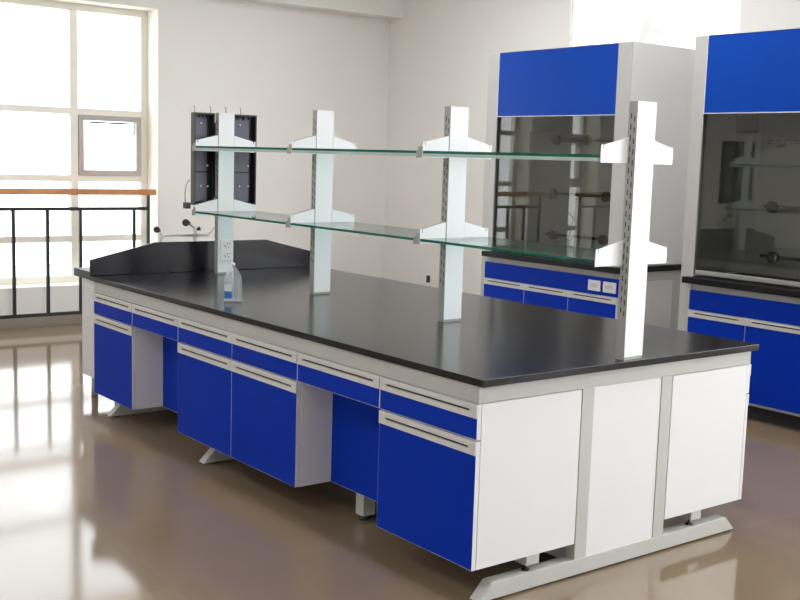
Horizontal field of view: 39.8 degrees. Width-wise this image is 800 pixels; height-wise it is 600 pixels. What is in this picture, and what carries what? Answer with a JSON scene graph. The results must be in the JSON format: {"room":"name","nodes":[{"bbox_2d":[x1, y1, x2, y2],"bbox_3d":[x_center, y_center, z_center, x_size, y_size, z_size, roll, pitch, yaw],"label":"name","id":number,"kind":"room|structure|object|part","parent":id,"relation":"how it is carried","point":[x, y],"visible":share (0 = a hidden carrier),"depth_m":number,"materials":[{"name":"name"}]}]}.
{"room":"laboratory","nodes":[
{"label":"laboratory","id":0,"kind":"room"},
{"bbox_2d":[0,0,389,315],"bbox_3d":[-3.969,-1.522,9.449,9.360,3.600,0.350,-4,9,-37],"label":"wall","id":1,"kind":"structure","parent":0,"point":[279,65],"depth_m":11.26,"materials":[{"name":"paint"}]},
{"bbox_2d":[0,314,81,328],"bbox_3d":[-3.910,0.234,9.530,9.360,0.100,0.015,-4,9,-37],"label":"baseboard","id":2,"kind":"structure","parent":1,"relation":"attached to","point":[62,319],"depth_m":10.02,"materials":[{"name":"stone"}]},
{"bbox_2d":[0,0,146,284],"bbox_3d":[-3.239,-1.430,10.114,1.995,2.590,0.143,-4,9,-37],"label":"window","id":3,"kind":"structure","parent":1,"relation":"in","point":[76,116],"depth_m":10.33,"materials":[{"name":"paint"}]},
{"bbox_3d":[-2.768,-1.466,10.506,0.620,0.560,0.090,-4,9,-37],"label":"sash","id":4,"kind":"part","parent":3,"relation":"part of","materials":[{"name":"glass"}]},
{"bbox_2d":[0,0,158,289],"bbox_3d":[-3.162,-1.415,10.015,1.995,2.590,0.235,-4,9,-37],"label":"trim","id":5,"kind":"structure","parent":1,"relation":"attached to","point":[152,13],"depth_m":10.53,"materials":[{"name":"paint"}]},
{"bbox_2d":[235,0,402,19],"bbox_3d":[-3.750,-3.022,9.027,9.360,0.505,0.220,-4,9,-37],"label":"trim","id":6,"kind":"structure","parent":1,"relation":"attached to","point":[382,9],"depth_m":11.43,"materials":[{"name":"paint"}]},
{"bbox_2d":[0,324,799,599],"bbox_3d":[-0.111,1.084,4.617,9.960,0.100,13.250,-4,9,-37],"label":"floor","id":7,"kind":"structure","parent":0,"point":[95,505],"depth_m":4.80,"materials":[{"name":"glossy seamless epoxy resin"}]},
{"bbox_2d":[0,188,155,318],"bbox_3d":[-3.067,-0.363,9.845,1.905,1.255,0.070,-4,9,-37],"label":"guard railing","id":8,"kind":"object","parent":7,"relation":"on","point":[3,191],"visible":0.78,"depth_m":9.83,"materials":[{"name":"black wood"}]},
{"bbox_3d":[-3.364,-0.321,9.622,0.028,0.910,0.028,-4,9,-37],"label":"post","id":9,"kind":"part","parent":8,"relation":"part of","materials":[{"name":"black metal"}]},
{"bbox_3d":[-3.090,0.125,9.902,1.805,0.030,0.024,-4,9,-37],"label":"rail","id":10,"kind":"part","parent":8,"relation":"part of","materials":[{"name":"black metal"}]},
{"bbox_3d":[-3.126,-0.337,9.803,0.028,0.910,0.028,-4,9,-37],"label":"post","id":11,"kind":"part","parent":8,"relation":"part of","materials":[{"name":"black metal"}]},
{"bbox_3d":[-3.062,-0.806,9.781,1.805,0.030,0.024,-4,9,-37],"label":"rail","id":12,"kind":"part","parent":8,"relation":"part of","materials":[{"name":"black metal"}]},
{"bbox_3d":[-3.049,-0.958,9.768,1.905,0.055,0.070,-4,9,-37],"label":"handrail","id":13,"kind":"part","parent":8,"relation":"part of","materials":[{"name":"orange wood"}]},
{"bbox_3d":[-2.887,-0.353,9.985,0.028,0.910,0.028,-4,9,-37],"label":"post","id":14,"kind":"part","parent":8,"relation":"part of","materials":[{"name":"black metal"}]},
{"bbox_3d":[-2.479,-0.381,10.296,0.028,0.910,0.028,-4,9,-37],"label":"post","id":15,"kind":"part","parent":8,"relation":"part of","materials":[{"name":"black metal"}]},
{"bbox_3d":[-2.369,-0.384,10.381,0.028,1.200,0.028,-4,9,-37],"label":"post","id":16,"kind":"part","parent":8,"relation":"part of","materials":[{"name":"black metal"}]},
{"bbox_2d":[74,267,116,404],"bbox_3d":[-1.427,0.202,7.472,1.380,0.840,0.555,-4,9,-37],"label":"sink","id":17,"kind":"object","parent":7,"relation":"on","point":[84,272],"visible":0.12,"depth_m":7.19,"materials":[{"name":"white metal"}]},
{"bbox_3d":[-2.019,0.559,7.307,0.044,0.139,0.044,-4,9,-37],"label":"leg","id":18,"kind":"part","parent":17,"relation":"part of","materials":[{"name":"grey metal"}]},
{"bbox_2d":[94,282,750,599],"bbox_3d":[-0.161,0.459,5.839,1.602,0.822,3.521,-4,9,-37],"label":"frame","id":19,"kind":"object","parent":7,"relation":"on","point":[625,420],"visible":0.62,"depth_m":4.46,"materials":[{"name":"grey painted steel"}]},
{"bbox_2d":[93,292,162,409],"bbox_3d":[-1.485,0.277,6.664,0.539,0.616,0.562,-4,9,-37],"label":"base cabinet","id":20,"kind":"object","parent":19,"relation":"hanging from","point":[128,359],"visible":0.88,"depth_m":6.40,"materials":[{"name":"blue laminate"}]},
{"bbox_3d":[-1.679,0.050,6.479,0.019,0.129,0.554,-4,9,-37],"label":"drawer","id":21,"kind":"part","parent":20,"relation":"part of","materials":[{"name":"blue metal"}]},
{"bbox_3d":[-1.688,0.358,6.519,0.019,0.481,0.554,-4,9,-37],"label":"door","id":22,"kind":"part","parent":20,"relation":"part of","materials":[{"name":"blue metal"}]},
{"bbox_2d":[132,303,178,412],"bbox_3d":[-1.269,0.354,6.118,0.213,0.616,0.574,-4,9,-37],"label":"knee-space drawer unit","id":23,"kind":"object","parent":19,"relation":"hanging from","point":[164,324],"visible":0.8,"depth_m":6.24,"materials":[{"name":"blue laminate"}]},
{"bbox_3d":[-1.334,0.118,6.032,0.019,0.129,0.574,-4,9,-37],"label":"drawer","id":24,"kind":"part","parent":23,"relation":"part of","materials":[{"name":"blue laminate"}]},
{"bbox_3d":[-1.192,0.350,6.177,0.019,0.614,0.574,-4,9,-37],"label":"panel","id":25,"kind":"part","parent":23,"relation":"part of","materials":[{"name":"blue laminate"}]},
{"bbox_2d":[177,317,332,486],"bbox_3d":[-0.608,0.450,5.527,0.539,0.616,1.178,-4,9,-37],"label":"base cabinet","id":26,"kind":"object","parent":19,"relation":"hanging from","point":[241,397],"visible":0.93,"depth_m":5.20,"materials":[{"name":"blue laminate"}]},
{"bbox_3d":[-0.991,0.496,5.615,0.019,0.481,0.578,-4,9,-37],"label":"door","id":27,"kind":"part","parent":26,"relation":"part of","materials":[{"name":"blue metal"}]},
{"bbox_3d":[-0.981,0.187,5.575,0.019,0.129,0.578,-4,9,-37],"label":"drawer","id":28,"kind":"part","parent":26,"relation":"part of","materials":[{"name":"blue metal"}]},
{"bbox_3d":[-0.626,0.257,5.115,0.019,0.129,0.590,-4,9,-37],"label":"drawer","id":29,"kind":"part","parent":26,"relation":"part of","materials":[{"name":"blue metal"}]},
{"bbox_3d":[-0.635,0.566,5.155,0.019,0.481,0.590,-4,9,-37],"label":"door","id":30,"kind":"part","parent":26,"relation":"part of","materials":[{"name":"blue metal"}]},
{"bbox_2d":[297,352,381,501],"bbox_3d":[-0.194,0.566,4.726,0.213,0.616,0.608,-4,9,-37],"label":"knee-space drawer unit","id":31,"kind":"object","parent":19,"relation":"hanging from","point":[356,392],"visible":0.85,"depth_m":4.82,"materials":[{"name":"blue laminate"}]},
{"bbox_3d":[-0.259,0.330,4.640,0.019,0.129,0.608,-4,9,-37],"label":"drawer","id":32,"kind":"part","parent":31,"relation":"part of","materials":[{"name":"blue laminate"}]},
{"bbox_3d":[-0.117,0.562,4.785,0.019,0.614,0.608,-4,9,-37],"label":"panel","id":33,"kind":"part","parent":31,"relation":"part of","materials":[{"name":"blue laminate"}]},
{"bbox_2d":[89,240,758,387],"bbox_3d":[-0.149,-0.059,5.776,1.626,0.222,3.591,-4,9,-37],"label":"countertop","id":34,"kind":"structure","parent":19,"relation":"on","point":[495,341],"depth_m":5.33,"materials":[{"name":"black stone"}]},
{"bbox_2d":[153,219,214,241],"bbox_3d":[-1.381,-0.349,7.116,0.442,0.346,0.054,-4,9,-37],"label":"tap","id":35,"kind":"object","parent":34,"relation":"on","point":[185,222],"visible":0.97,"depth_m":7.10,"materials":[{"name":"metal"}]},
{"bbox_3d":[-1.534,-0.445,6.989,0.042,0.042,0.051,3,8,12],"label":"knob","id":36,"kind":"part","parent":35,"relation":"part of","materials":[{"name":"black plastic"}]},
{"bbox_3d":[-1.427,-0.371,7.082,0.246,0.106,0.016,-4,9,-37],"label":"spout arm","id":37,"kind":"part","parent":35,"relation":"part of","materials":[{"name":"metal"}]},
{"bbox_3d":[-1.369,-0.498,7.107,0.048,0.048,0.056,5,8,24],"label":"knob","id":38,"kind":"part","parent":35,"relation":"part of","materials":[{"name":"black plastic"}]},
{"bbox_3d":[-1.300,-0.421,7.172,0.125,0.018,0.024,-4,9,-37],"label":"arm","id":39,"kind":"part","parent":35,"relation":"part of","materials":[{"name":"metal"}]},
{"bbox_2d":[89,240,309,275],"bbox_3d":[-1.231,-0.286,7.176,1.626,0.195,0.018,-4,9,-37],"label":"backsplash","id":40,"kind":"structure","parent":34,"relation":"on","point":[185,256],"depth_m":7.08,"materials":[{"name":"black stone"}]},
{"bbox_2d":[192,113,255,273],"bbox_3d":[-1.109,-0.669,6.981,0.426,1.010,0.064,-4,9,-37],"label":"shelf column","id":41,"kind":"structure","parent":34,"relation":"on","point":[224,200],"depth_m":6.96,"materials":[{"name":"grey metal"}]},
{"bbox_2d":[183,105,256,208],"bbox_3d":[-1.137,-0.900,7.001,0.494,0.639,0.064,-4,9,-37],"label":"drying rack","id":42,"kind":"object","parent":41,"relation":"attached to","point":[203,125],"visible":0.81,"depth_m":6.98,"materials":[{"name":"grey plastic"}]},
{"bbox_2d":[191,112,214,204],"bbox_3d":[-1.238,-0.884,6.929,0.141,0.573,0.048,-4,9,-37],"label":"tray","id":43,"kind":"object","parent":42,"relation":"on","point":[202,124],"depth_m":6.93,"materials":[{"name":"grey plastic"}]},
{"bbox_2d":[234,114,256,204],"bbox_3d":[-1.017,-0.899,7.097,0.187,0.573,0.048,-4,9,-37],"label":"tray","id":44,"kind":"object","parent":42,"relation":"on","point":[245,126],"depth_m":7.12,"materials":[{"name":"grey plastic"}]},
{"bbox_3d":[-1.126,-0.174,7.048,0.108,0.012,0.044,-4,9,-37],"label":"foot plate","id":45,"kind":"part","parent":41,"relation":"part of","materials":[{"name":"grey metal"}]},
{"bbox_2d":[220,240,232,260],"bbox_3d":[-1.100,-0.316,7.010,0.090,0.133,0.013,-4,9,-37],"label":"double socket","id":46,"kind":"object","parent":41,"relation":"attached to","point":[226,246],"depth_m":7.00,"materials":[{"name":"white plastic"}]},
{"bbox_2d":[223,262,242,302],"bbox_3d":[-0.862,-0.092,5.710,0.098,0.206,0.098,-4,9,-37],"label":"glass bottle","id":47,"kind":"object","parent":34,"relation":"on","point":[228,288],"visible":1,"depth_m":5.69,"materials":[{"name":"clear glass"}]},
{"bbox_2d":[286,110,355,294],"bbox_3d":[-0.435,-0.536,6.109,0.426,1.010,0.051,-4,9,-37],"label":"shelf column","id":48,"kind":"structure","parent":34,"relation":"on","point":[321,210],"depth_m":6.08,"materials":[{"name":"grey metal"}]},
{"bbox_2d":[196,146,286,152],"bbox_3d":[-0.765,-0.883,6.506,0.417,0.026,1.074,-4,9,-37],"label":"glass shelf","id":49,"kind":"object","parent":48,"relation":"attached to","point":[213,148],"visible":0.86,"depth_m":6.34,"materials":[{"name":"clear glass"}]},
{"bbox_2d":[195,211,292,223],"bbox_3d":[-0.777,-0.492,6.556,0.417,0.012,1.074,-4,9,-37],"label":"glass shelf","id":50,"kind":"object","parent":48,"relation":"attached to","point":[248,215],"visible":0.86,"depth_m":6.58,"materials":[{"name":"clear glass"}]},
{"bbox_3d":[-0.449,-0.041,6.171,0.108,0.012,0.044,-4,9,-37],"label":"foot plate","id":51,"kind":"part","parent":48,"relation":"part of","materials":[{"name":"grey metal"}]},
{"bbox_2d":[413,106,491,321],"bbox_3d":[0.249,-0.401,5.223,0.426,1.010,0.051,-4,9,-37],"label":"shelf column","id":52,"kind":"structure","parent":34,"relation":"on","point":[452,224],"depth_m":5.20,"materials":[{"name":"grey metal"}]},
{"bbox_2d":[292,148,415,155],"bbox_3d":[-0.085,-0.749,5.624,0.417,0.026,1.086,-4,9,-37],"label":"glass shelf","id":53,"kind":"object","parent":52,"relation":"attached to","point":[294,150],"visible":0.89,"depth_m":5.45,"materials":[{"name":"clear glass"}]},
{"bbox_2d":[291,222,422,239],"bbox_3d":[-0.097,-0.358,5.675,0.417,0.012,1.086,-4,9,-37],"label":"glass shelf","id":54,"kind":"object","parent":52,"relation":"attached to","point":[352,227],"visible":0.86,"depth_m":5.69,"materials":[{"name":"clear glass"}]},
{"bbox_3d":[0.236,0.094,5.285,0.108,0.012,0.044,-4,9,-37],"label":"foot plate","id":55,"kind":"part","parent":52,"relation":"part of","materials":[{"name":"grey metal"}]},
{"bbox_2d":[594,101,672,359],"bbox_3d":[0.927,-0.267,4.344,0.420,1.010,0.046,-4,9,-37],"label":"shelf column","id":56,"kind":"structure","parent":34,"relation":"on","point":[640,150],"depth_m":4.32,"materials":[{"name":"grey metal"}]},
{"bbox_2d":[420,237,595,262],"bbox_3d":[0.583,-0.224,4.795,0.417,0.012,1.070,-4,9,-37],"label":"glass shelf","id":57,"kind":"object","parent":56,"relation":"attached to","point":[581,254],"visible":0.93,"depth_m":4.78,"materials":[{"name":"clear glass"}]},
{"bbox_2d":[423,151,599,160],"bbox_3d":[0.595,-0.615,4.744,0.417,0.026,1.070,-4,9,-37],"label":"glass shelf","id":58,"kind":"object","parent":56,"relation":"attached to","point":[498,155],"visible":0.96,"depth_m":4.56,"materials":[{"name":"clear glass"}]},
{"bbox_3d":[0.912,0.228,4.408,0.108,0.012,0.044,-4,9,-37],"label":"foot plate","id":59,"kind":"part","parent":56,"relation":"part of","materials":[{"name":"grey metal"}]},
{"bbox_2d":[377,376,581,570],"bbox_3d":[0.299,0.629,4.354,0.539,0.616,0.587,-4,9,-37],"label":"base cabinet","id":60,"kind":"object","parent":19,"relation":"hanging from","point":[474,486],"visible":0.98,"depth_m":4.14,"materials":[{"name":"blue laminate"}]},
{"bbox_3d":[0.096,0.710,4.207,0.019,0.481,0.583,-4,9,-37],"label":"door","id":61,"kind":"part","parent":60,"relation":"part of","materials":[{"name":"blue metal"}]},
{"bbox_3d":[0.105,0.402,4.168,0.019,0.129,0.583,-4,9,-37],"label":"drawer","id":62,"kind":"part","parent":60,"relation":"part of","materials":[{"name":"blue metal"}]},
{"bbox_3d":[-0.323,0.491,5.734,0.016,0.737,3.416,-4,9,-37],"label":"service chase panel","id":63,"kind":"part","parent":19,"relation":"part of","materials":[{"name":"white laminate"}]},
{"bbox_3d":[0.900,0.665,4.464,0.403,0.685,0.016,-4,9,-37],"label":"panel","id":64,"kind":"part","parent":19,"relation":"part of","materials":[{"name":"white metal"}]},
{"bbox_2d":[664,364,750,519],"bbox_3d":[1.160,0.570,5.010,0.539,0.616,0.587,-4,9,-37],"label":"base cabinet","id":65,"kind":"object","parent":19,"relation":"hanging from","point":[709,408],"visible":0.52,"depth_m":4.77,"materials":[{"name":"white metal"}]},
{"bbox_3d":[1.361,0.624,5.171,0.019,0.481,0.583,-4,9,-37],"label":"door","id":66,"kind":"part","parent":65,"relation":"part of","materials":[{"name":"white metal"}]},
{"bbox_3d":[1.370,0.315,5.131,0.019,0.129,0.583,-4,9,-37],"label":"drawer","id":67,"kind":"part","parent":65,"relation":"part of","materials":[{"name":"white metal"}]},
{"bbox_2d":[480,13,709,329],"bbox_3d":[1.627,-0.844,8.795,1.325,2.757,1.530,-4,9,-37],"label":"fume hood","id":68,"kind":"object","parent":7,"relation":"on","point":[570,99],"visible":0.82,"depth_m":8.44,"materials":[{"name":"paint"}]},
{"bbox_3d":[0.734,-1.192,8.946,0.012,1.586,0.126,-4,9,-37],"label":"post","id":69,"kind":"part","parent":68,"relation":"part of","materials":[{"name":"white metal"}]},
{"bbox_3d":[0.832,0.136,8.929,0.016,0.492,0.471,-4,9,-37],"label":"door","id":70,"kind":"part","parent":68,"relation":"part of","materials":[{"name":"blue metal"}]},
{"bbox_3d":[1.121,0.193,8.554,0.016,0.492,0.471,-4,9,-37],"label":"door","id":71,"kind":"part","parent":68,"relation":"part of","materials":[{"name":"blue metal"}]},
{"bbox_3d":[1.135,-0.167,8.509,0.010,0.131,1.432,-4,9,-37],"label":"service panel","id":72,"kind":"part","parent":68,"relation":"part of","materials":[{"name":"blue metal"}]},
{"bbox_3d":[1.234,-0.860,8.928,0.047,0.076,0.080,-4,9,-37],"label":"valve knob","id":73,"kind":"part","parent":68,"relation":"part of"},
{"bbox_3d":[1.242,-0.528,8.947,0.047,0.076,0.080,-4,9,-37],"label":"valve knob","id":74,"kind":"part","parent":68,"relation":"part of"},
{"bbox_3d":[1.258,-1.284,8.857,0.047,0.076,0.080,-4,9,-37],"label":"valve knob","id":75,"kind":"part","parent":68,"relation":"part of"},
{"bbox_3d":[1.178,-1.646,8.347,0.044,0.510,1.246,-4,9,-37],"label":"edge trim","id":76,"kind":"part","parent":68,"relation":"part of","materials":[{"name":"metal"}]},
{"bbox_2d":[481,250,681,273],"bbox_3d":[1.420,-0.315,8.672,0.790,0.042,1.460,-4,9,-37],"label":"countertop","id":77,"kind":"structure","parent":68,"relation":"on","point":[496,254],"depth_m":8.29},
{"bbox_3d":[1.453,-1.245,8.606,0.047,0.076,0.080,-4,9,-37],"label":"valve knob","id":78,"kind":"part","parent":68,"relation":"part of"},
{"bbox_3d":[1.411,0.250,8.179,0.016,0.492,0.471,-4,9,-37],"label":"door","id":79,"kind":"part","parent":68,"relation":"part of","materials":[{"name":"blue metal"}]},
{"bbox_2d":[588,279,600,291],"bbox_3d":[1.428,-0.107,8.114,0.010,0.078,0.120,-4,9,-37],"label":"outlet","id":80,"kind":"object","parent":68,"relation":"attached to","point":[594,285],"depth_m":8.11,"materials":[{"name":"white plastic"}]},
{"bbox_3d":[1.566,-0.464,8.527,0.047,0.076,0.080,-4,9,-37],"label":"valve knob","id":81,"kind":"part","parent":68,"relation":"part of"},
{"bbox_3d":[1.582,-0.791,8.476,0.047,0.076,0.080,-4,9,-37],"label":"valve knob","id":82,"kind":"part","parent":68,"relation":"part of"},
{"bbox_2d":[605,285,612,289],"bbox_3d":[1.512,-0.090,7.996,0.001,0.028,0.070,-4,9,-37],"label":"socket","id":83,"kind":"object","parent":68,"relation":"attached to","point":[607,287],"depth_m":7.99,"materials":[{"name":"grey plastic"}]},
{"bbox_2d":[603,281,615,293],"bbox_3d":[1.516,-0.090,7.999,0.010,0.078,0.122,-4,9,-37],"label":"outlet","id":84,"kind":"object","parent":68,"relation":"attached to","point":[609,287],"depth_m":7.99,"materials":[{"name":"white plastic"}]},
{"bbox_3d":[1.567,-1.027,7.867,0.012,1.586,0.128,-4,9,-37],"label":"post","id":85,"kind":"part","parent":68,"relation":"part of","materials":[{"name":"white metal"}]},
{"bbox_3d":[1.830,0.174,8.169,0.520,0.630,0.004,-4,9,-37],"label":"panel","id":86,"kind":"part","parent":68,"relation":"part of","materials":[{"name":"paint"}]},
{"bbox_2d":[678,27,799,429],"bbox_3d":[2.844,-0.604,7.219,1.325,2.757,1.466,-4,9,-37],"label":"fume hood","id":87,"kind":"object","parent":7,"relation":"on","point":[742,204],"visible":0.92,"depth_m":7.29,"materials":[{"name":"paint"}]},
{"bbox_3d":[1.950,-0.511,7.412,0.012,2.470,0.100,-4,9,-37],"label":"post","id":88,"kind":"part","parent":87,"relation":"part of","materials":[{"name":"white metal"}]},
{"bbox_3d":[2.079,0.382,7.314,0.016,0.492,0.449,-4,9,-37],"label":"door","id":89,"kind":"part","parent":87,"relation":"part of","materials":[{"name":"blue metal"}]},
{"bbox_2d":[682,273,799,297],"bbox_3d":[2.631,-0.075,7.103,0.790,0.042,1.407,-4,9,-37],"label":"countertop","id":90,"kind":"structure","parent":87,"relation":"on","point":[759,287],"depth_m":7.12,"materials":[{"name":"black stone"}]},
{"bbox_3d":[2.368,0.076,6.911,0.010,0.131,1.365,-4,9,-37],"label":"service panel","id":91,"kind":"part","parent":87,"relation":"part of","materials":[{"name":"blue metal"}]},
{"bbox_3d":[2.361,-0.115,6.941,0.022,0.030,1.230,-4,9,-37],"label":"sash handle","id":92,"kind":"part","parent":87,"relation":"part of","materials":[{"name":"grey metal"}]},
{"bbox_3d":[2.395,-1.406,6.770,0.044,0.510,1.234,-4,9,-37],"label":"edge trim","id":93,"kind":"part","parent":87,"relation":"part of","materials":[{"name":"metal"}]},
{"bbox_3d":[2.355,0.436,6.956,0.016,0.492,0.449,-4,9,-37],"label":"door","id":94,"kind":"part","parent":87,"relation":"part of","materials":[{"name":"blue metal"}]},
{"bbox_3d":[2.478,-0.284,7.345,0.047,0.076,0.080,-4,9,-37],"label":"valve knob","id":95,"kind":"part","parent":87,"relation":"part of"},
{"bbox_3d":[2.470,-0.616,7.327,0.047,0.076,0.080,-4,9,-37],"label":"valve knob","id":96,"kind":"part","parent":87,"relation":"part of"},
{"bbox_3d":[2.495,-1.040,7.256,0.047,0.076,0.080,-4,9,-37],"label":"valve knob","id":97,"kind":"part","parent":87,"relation":"part of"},
{"bbox_2d":[383,0,799,294],"bbox_3d":[3.796,-1.009,7.283,0.300,3.600,12.600,-4,9,-37],"label":"wall","id":98,"kind":"structure","parent":0,"point":[439,50],"depth_m":11.30,"materials":[{"name":"paint"}]},
{"bbox_2d":[571,0,740,45],"bbox_3d":[2.090,-1.698,9.296,0.070,2.350,1.800,-4,9,-37],"label":"window","id":99,"kind":"structure","parent":98,"relation":"in","point":[575,9],"depth_m":9.89,"materials":[{"name":"paint"}]},
{"label":"outside","id":100,"kind":"structure","parent":0,"visible":0},
{"bbox_2d":[0,263,89,277],"bbox_3d":[-14.265,1.350,23.093,60.000,0.200,32.400,-4,9,-37],"label":"ground","id":101,"kind":"structure","parent":100,"point":[5,271],"depth_m":41.43,"materials":[{"name":"white"}]},
{"bbox_2d":[27,242,90,275],"bbox_3d":[-3.494,0.900,12.711,1.667,3.994,1.810,2,7,2],"label":"bare tree","id":102,"kind":"object","parent":101,"relation":"on","point":[43,261],"visible":0.06,"depth_m":12.56,"materials":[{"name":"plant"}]}
]}

